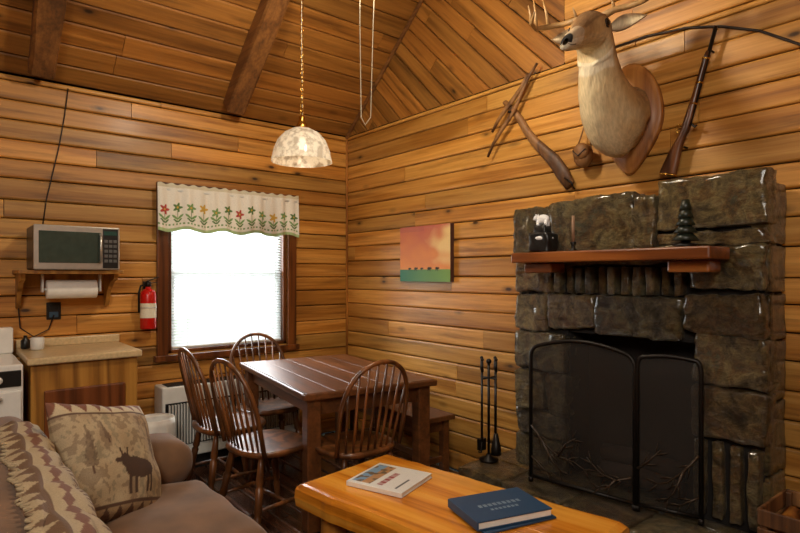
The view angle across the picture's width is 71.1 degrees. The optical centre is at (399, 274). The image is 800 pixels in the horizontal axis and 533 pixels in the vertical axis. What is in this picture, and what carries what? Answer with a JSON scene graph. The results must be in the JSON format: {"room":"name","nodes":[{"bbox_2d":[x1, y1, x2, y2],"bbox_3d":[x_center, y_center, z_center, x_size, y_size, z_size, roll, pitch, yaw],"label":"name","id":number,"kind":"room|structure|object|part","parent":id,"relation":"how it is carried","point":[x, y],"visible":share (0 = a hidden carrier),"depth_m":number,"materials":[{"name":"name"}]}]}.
{"room":"cabin living room","nodes":[
{"label":"cabin living room","id":0,"kind":"room"},
{"bbox_2d":[0,73,345,433],"bbox_3d":[-2.280,0.071,3.595,4.620,2.606,0.120,0,0,-39],"label":"wall","id":1,"kind":"structure","parent":0,"point":[114,150],"depth_m":3.89,"materials":[{"name":"brown wood"}]},
{"bbox_2d":[18,308,53,336],"bbox_3d":[-2.269,0.191,3.495,0.198,0.394,0.020,0,0,-41],"label":"power cord","id":2,"kind":"object","parent":1,"relation":"attached to","point":[18,308],"visible":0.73,"depth_m":3.47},
{"bbox_2d":[46,302,60,319],"bbox_3d":[-2.207,0.229,3.570,0.080,0.110,0.013,0,0,-39],"label":"wall outlet","id":3,"kind":"object","parent":1,"relation":"attached to","point":[52,308],"visible":1,"depth_m":3.56,"materials":[{"name":"black plastic"}]},
{"bbox_2d":[42,88,68,223],"bbox_3d":[-2.201,-0.756,3.577,0.147,0.901,0.006,0,0,-39],"label":"wire","id":4,"kind":"object","parent":1,"relation":"attached to","point":[67,88],"visible":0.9,"depth_m":3.58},
{"bbox_2d":[12,270,123,307],"bbox_3d":[-2.054,0.087,3.469,0.550,0.233,0.359,0,0,-39],"label":"wall shelf","id":5,"kind":"object","parent":1,"relation":"attached to","point":[23,278],"visible":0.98,"depth_m":3.48,"materials":[{"name":"brown wood"}]},
{"bbox_2d":[41,274,100,298],"bbox_3d":[-2.030,0.070,3.464,0.322,0.149,0.114,0,0,-39],"label":"paper towel roll","id":6,"kind":"object","parent":5,"relation":"hanging from","point":[54,289],"visible":1,"depth_m":3.42,"materials":[{"name":"white paper"}]},
{"bbox_2d":[27,224,119,269],"bbox_3d":[-2.005,-0.161,3.442,0.450,0.260,0.366,0,0,-39],"label":"microwave","id":7,"kind":"object","parent":5,"relation":"on","point":[49,247],"visible":1,"depth_m":3.31,"materials":[{"name":"silver plastic"}]},
{"bbox_2d":[138,277,158,328],"bbox_3d":[-1.737,0.193,3.871,0.117,0.363,0.125,0,0,-2],"label":"fire extinguisher","id":8,"kind":"object","parent":1,"relation":"attached to","point":[147,307],"visible":1,"depth_m":3.82,"materials":[{"name":"red metal"}]},
{"bbox_2d":[153,181,299,362],"bbox_3d":[-1.325,-0.024,4.347,1.140,1.275,0.170,0,0,-39],"label":"window","id":9,"kind":"structure","parent":1,"relation":"in","point":[164,255],"depth_m":4.24,"materials":[{"name":"brown wood"}]},
{"bbox_2d":[171,230,280,348],"bbox_3d":[-1.318,-0.013,4.338,0.880,1.101,0.042,0,0,-39],"label":"window blinds","id":10,"kind":"object","parent":9,"relation":"attached to","point":[178,285],"visible":0.7,"depth_m":4.31,"materials":[{"name":"white plastic"}]},
{"bbox_2d":[157,182,298,237],"bbox_3d":[-1.268,-0.478,4.262,1.111,0.348,0.072,0,0,-39],"label":"valance","id":11,"kind":"object","parent":9,"relation":"attached to","point":[205,210],"visible":1,"depth_m":4.20,"materials":[{"name":"fabric"}]},
{"bbox_3d":[-1.278,-0.601,4.273,1.090,0.016,0.043,0,0,-39],"label":"rod","id":12,"kind":"part","parent":11,"relation":"part of","materials":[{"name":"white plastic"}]},
{"bbox_2d":[0,0,423,136],"bbox_3d":[-0.599,-2.324,1.533,4.800,2.304,5.500,0,0,-39],"label":"ceiling","id":13,"kind":"structure","parent":0,"point":[184,53],"depth_m":3.90,"materials":[{"name":"brown wood"}]},
{"bbox_2d":[27,0,66,78],"bbox_3d":[-1.398,-2.309,2.458,0.157,2.214,2.603,0,0,-39],"label":"ceiling beam","id":14,"kind":"structure","parent":13,"relation":"attached to","point":[48,16],"depth_m":3.25,"materials":[{"name":"brown wood"}]},
{"bbox_2d":[223,0,288,114],"bbox_3d":[-0.448,-2.311,3.236,0.156,2.210,2.606,0,0,-39],"label":"ceiling beam","id":15,"kind":"structure","parent":13,"relation":"attached to","point":[269,14],"depth_m":3.89,"materials":[{"name":"brown wood"}]},
{"bbox_2d":[271,0,331,167],"bbox_3d":[-0.617,-1.409,3.524,0.380,1.395,0.380,0,0,-39],"label":"pendant lamp","id":16,"kind":"object","parent":13,"relation":"hanging from","point":[300,146],"visible":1,"depth_m":3.43,"materials":[{"name":"white glass"}]},
{"bbox_2d":[359,0,373,124],"bbox_3d":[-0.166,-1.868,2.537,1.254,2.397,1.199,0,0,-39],"label":"cord","id":17,"kind":"object","parent":13,"relation":"hanging from","point":[359,0],"depth_m":2.50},
{"bbox_2d":[183,429,458,532],"bbox_3d":[-0.592,1.424,1.539,4.820,0.100,5.440,0,0,-39],"label":"floor","id":18,"kind":"structure","parent":0,"point":[287,518],"depth_m":3.67,"materials":[{"name":"brown wood"}]},
{"bbox_2d":[0,327,22,420],"bbox_3d":[-2.441,0.844,2.933,0.730,1.060,0.659,0,0,-39],"label":"stove","id":19,"kind":"object","parent":18,"relation":"on","point":[11,368],"visible":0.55,"depth_m":2.92,"materials":[{"name":"white metal"}]},
{"bbox_2d":[16,334,141,438],"bbox_3d":[-1.950,0.886,3.398,0.580,0.975,0.600,0,0,-39],"label":"base cabinet","id":20,"kind":"object","parent":18,"relation":"on","point":[101,370],"visible":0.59,"depth_m":3.22,"materials":[{"name":"brown wood"}]},
{"bbox_2d":[20,335,43,349],"bbox_3d":[-2.213,0.407,3.373,0.172,0.080,0.071,0,0,28],"label":"spice jars","id":21,"kind":"object","parent":20,"relation":"on","point":[35,343],"visible":1,"depth_m":3.34,"materials":[{"name":"white ceramic"}]},
{"bbox_2d":[0,417,264,532],"bbox_3d":[-0.808,0.955,1.635,1.006,0.838,2.034,0,0,-39],"label":"sofa","id":22,"kind":"object","parent":18,"relation":"on","point":[188,506],"visible":0.47,"depth_m":2.06,"materials":[{"name":"brown fabric"}]},
{"bbox_2d":[0,420,111,532],"bbox_3d":[-0.875,0.650,1.441,0.210,0.265,1.553,0,0,-39],"label":"throw blanket","id":23,"kind":"object","parent":22,"relation":"on","point":[52,500],"visible":1,"depth_m":1.41,"materials":[{"name":"fabric"}]},
{"bbox_2d":[45,402,160,522],"bbox_3d":[-1.100,0.704,2.119,0.274,0.508,0.560,0,0,15],"label":"throw pillow","id":24,"kind":"object","parent":22,"relation":"on","point":[108,451],"visible":0.86,"depth_m":2.02,"materials":[{"name":"fabric"}]},
{"bbox_2d":[145,413,175,435],"bbox_3d":[-1.553,1.139,3.559,0.243,0.470,0.243,0,0,-39],"label":"trash can","id":25,"kind":"object","parent":18,"relation":"on","point":[158,423],"visible":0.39,"depth_m":3.52,"materials":[{"name":"white plastic"}]},
{"bbox_2d":[178,347,273,491],"bbox_3d":[-1.105,0.904,3.487,0.503,0.945,0.440,0,0,-38],"label":"dining chair","id":26,"kind":"object","parent":18,"relation":"on","point":[207,423],"visible":0.83,"depth_m":3.37,"materials":[{"name":"brown wood"}]},
{"bbox_2d":[155,374,299,467],"bbox_3d":[-1.262,1.071,4.215,1.060,0.606,0.211,0,0,-39],"label":"radiator","id":27,"kind":"object","parent":18,"relation":"on","point":[171,398],"visible":0.32,"depth_m":3.94,"materials":[{"name":"white metal"}]},
{"bbox_2d":[209,358,303,526],"bbox_3d":[-0.758,0.904,3.066,0.440,0.945,0.503,0,0,44],"label":"dining chair","id":28,"kind":"object","parent":18,"relation":"on","point":[260,444],"visible":0.88,"depth_m":2.96,"materials":[{"name":"brown wood"}]},
{"bbox_2d":[229,332,301,482],"bbox_3d":[-0.958,0.904,4.008,0.440,0.945,0.503,0,0,-34],"label":"dining chair","id":29,"kind":"object","parent":18,"relation":"on","point":[273,405],"visible":0.47,"depth_m":4.04,"materials":[{"name":"brown wood"}]},
{"bbox_2d":[239,354,436,532],"bbox_3d":[-0.464,0.999,3.676,0.840,0.750,1.280,0,0,-31],"label":"dining table","id":30,"kind":"object","parent":18,"relation":"on","point":[316,385],"visible":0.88,"depth_m":3.33,"materials":[{"name":"brown wood"}]},
{"bbox_2d":[315,359,408,469],"bbox_3d":[-0.231,0.904,3.052,0.440,0.945,0.503,0,0,-38],"label":"dining chair","id":31,"kind":"object","parent":18,"relation":"on","point":[354,444],"visible":0.61,"depth_m":2.92,"materials":[{"name":"brown wood"}]},
{"bbox_2d":[350,402,454,471],"bbox_3d":[-0.031,1.151,4.071,0.280,0.445,1.000,0,0,-35],"label":"bench","id":32,"kind":"object","parent":18,"relation":"on","point":[439,419],"visible":0.3,"depth_m":3.77,"materials":[{"name":"brown wood"}]},
{"bbox_2d":[294,455,629,532],"bbox_3d":[0.192,1.147,2.273,1.240,0.455,0.611,0,0,42],"label":"coffee table","id":33,"kind":"object","parent":18,"relation":"on","point":[341,508],"visible":0.7,"depth_m":2.25,"materials":[{"name":"orange wood"}]},
{"bbox_2d":[346,463,431,497],"bbox_3d":[-0.044,0.907,2.487,0.280,0.020,0.272,0,0,31],"label":"book","id":34,"kind":"object","parent":33,"relation":"on","point":[396,481],"visible":1,"depth_m":2.46,"materials":[{"name":"paper"}]},
{"bbox_2d":[448,487,555,532],"bbox_3d":[0.392,0.896,2.143,0.339,0.040,0.252,0,0,-22],"label":"hardcover book","id":35,"kind":"object","parent":33,"relation":"on","point":[510,508],"visible":1,"depth_m":2.10,"materials":[{"name":"paper"}]},
{"bbox_2d":[459,167,786,532],"bbox_3d":[1.098,0.467,2.647,0.548,1.815,1.786,0,0,-39],"label":"stone fireplace","id":36,"kind":"object","parent":18,"relation":"on","point":[731,320],"visible":0.64,"depth_m":2.45,"materials":[{"name":"grey stone"}]},
{"bbox_2d":[477,356,500,463],"bbox_3d":[0.514,0.772,3.234,0.136,0.597,0.131,0,0,8],"label":"fireplace tool set","id":37,"kind":"object","parent":36,"relation":"on","point":[490,458],"visible":1,"depth_m":3.20,"materials":[{"name":"black metal"}]},
{"bbox_2d":[528,339,703,525],"bbox_3d":[0.974,0.692,2.640,0.820,0.755,0.058,0,0,40],"label":"fireplace screen","id":38,"kind":"object","parent":36,"relation":"attached to","point":[605,422],"visible":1,"depth_m":2.59,"materials":[{"name":"black metal"}]},
{"bbox_3d":[0.872,0.692,2.725,0.555,0.755,0.029,0,0,43],"label":"panel","id":39,"kind":"part","parent":38,"relation":"part of","materials":[{"name":"black metal"}]},
{"bbox_3d":[1.182,0.709,2.467,0.281,0.720,0.031,0,0,34],"label":"panel","id":40,"kind":"part","parent":38,"relation":"part of","materials":[{"name":"black metal"}]},
{"bbox_2d":[511,246,729,272],"bbox_3d":[0.978,-0.064,2.641,0.205,0.105,0.990,0,0,-39],"label":"fireplace mantel","id":41,"kind":"object","parent":36,"relation":"attached to","point":[685,258],"visible":1,"depth_m":2.43,"materials":[{"name":"brown wood"}]},
{"bbox_2d":[528,214,556,251],"bbox_3d":[0.747,-0.218,2.935,0.112,0.206,0.133,0,0,-39],"label":"bear figurine","id":42,"kind":"object","parent":41,"relation":"on","point":[543,239],"visible":0.99,"depth_m":2.90,"materials":[{"name":"black ceramic"}]},
{"bbox_2d":[568,215,577,250],"bbox_3d":[0.864,-0.211,2.793,0.050,0.190,0.050,0,0,-39],"label":"candlestick","id":43,"kind":"object","parent":41,"relation":"on","point":[573,243],"visible":0.88,"depth_m":2.79,"materials":[{"name":"black metal"}]},
{"bbox_2d":[671,199,699,246],"bbox_3d":[1.210,-0.217,2.372,0.112,0.203,0.112,0,0,-39],"label":"tree figurine","id":44,"kind":"object","parent":41,"relation":"on","point":[685,230],"visible":0.95,"depth_m":2.35,"materials":[{"name":"black metal"}]},
{"bbox_2d":[757,489,799,532],"bbox_3d":[1.532,0.962,2.042,0.312,0.205,0.312,0,0,-39],"label":"crate","id":45,"kind":"object","parent":36,"relation":"on","point":[771,517],"visible":1,"depth_m":2.07,"materials":[{"name":"brown wood"}]},
{"bbox_2d":[350,0,754,136],"bbox_3d":[1.190,-2.349,3.002,0.030,2.234,5.400,0,0,-39],"label":"ceiling","id":46,"kind":"structure","parent":0,"point":[451,51],"depth_m":3.78,"materials":[{"name":"brown wood"}]},
{"bbox_2d":[348,0,799,508],"bbox_3d":[1.186,0.071,3.077,0.120,2.606,5.320,0,0,-39],"label":"wall","id":47,"kind":"structure","parent":0,"point":[433,166],"depth_m":3.62,"materials":[{"name":"brown wood"}]},
{"bbox_2d":[346,139,347,354],"bbox_3d":[-0.473,0.071,4.991,0.016,2.606,0.016,0,0,-39],"label":"trim","id":48,"kind":"structure","parent":47,"relation":"attached to","point":[346,139],"depth_m":4.99,"materials":[{"name":"brown wood"}]},
{"bbox_2d":[345,0,423,138],"bbox_3d":[0.345,-2.309,3.991,0.020,2.204,2.616,0,0,-39],"label":"trim","id":49,"kind":"structure","parent":47,"relation":"attached to","point":[420,2],"depth_m":4.54,"materials":[{"name":"brown wood"}]},
{"bbox_2d":[400,223,453,281],"bbox_3d":[0.193,-0.159,4.167,0.040,0.415,0.555,0,0,-39],"label":"canvas painting","id":50,"kind":"object","parent":47,"relation":"attached to","point":[426,252],"visible":1,"depth_m":4.12},
{"bbox_2d":[487,63,574,189],"bbox_3d":[0.784,-0.877,3.416,0.078,0.788,0.643,0,0,-39],"label":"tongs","id":51,"kind":"object","parent":47,"relation":"attached to","point":[561,171],"visible":1,"depth_m":3.40,"materials":[{"name":"brown wood"}]},
{"bbox_2d":[572,128,593,167],"bbox_3d":[1.006,-0.760,3.086,0.113,0.340,0.115,0,0,7],"label":"pouch","id":52,"kind":"object","parent":47,"relation":"attached to","point":[583,154],"visible":0.88,"depth_m":3.06,"materials":[{"name":"brown leather"}]},
{"bbox_2d":[528,0,664,174],"bbox_3d":[0.983,-0.953,2.699,0.682,0.852,0.536,0,0,-39],"label":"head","id":53,"kind":"object","parent":47,"relation":"attached to","point":[622,111],"visible":1,"depth_m":2.69,"materials":[{"name":"fur"},{"name":"antler"},{"name":"wood"}]},
{"bbox_2d":[659,26,718,176],"bbox_3d":[1.389,-0.813,2.689,0.064,0.670,0.278,0,0,-39],"label":"rifle","id":54,"kind":"object","parent":47,"relation":"attached to","point":[670,166],"visible":1,"depth_m":2.67,"materials":[{"name":"brown wood"}]},
{"bbox_2d":[615,25,799,47],"bbox_3d":[1.508,-1.026,2.582,0.012,0.411,1.153,0,0,-39],"label":"bow","id":55,"kind":"object","parent":47,"relation":"attached to","point":[707,26],"visible":0.89,"depth_m":2.60,"materials":[{"name":"black wood"}]},
{"label":"outside","id":56,"kind":"structure","parent":0,"visible":0},
{"bbox_2d":[174,315,273,340],"bbox_3d":[-7.137,1.924,13.116,24.000,0.100,19.000,0,0,-39],"label":"ground","id":57,"kind":"structure","parent":56,"point":[269,315],"depth_m":20.38,"materials":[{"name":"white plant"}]}
]}

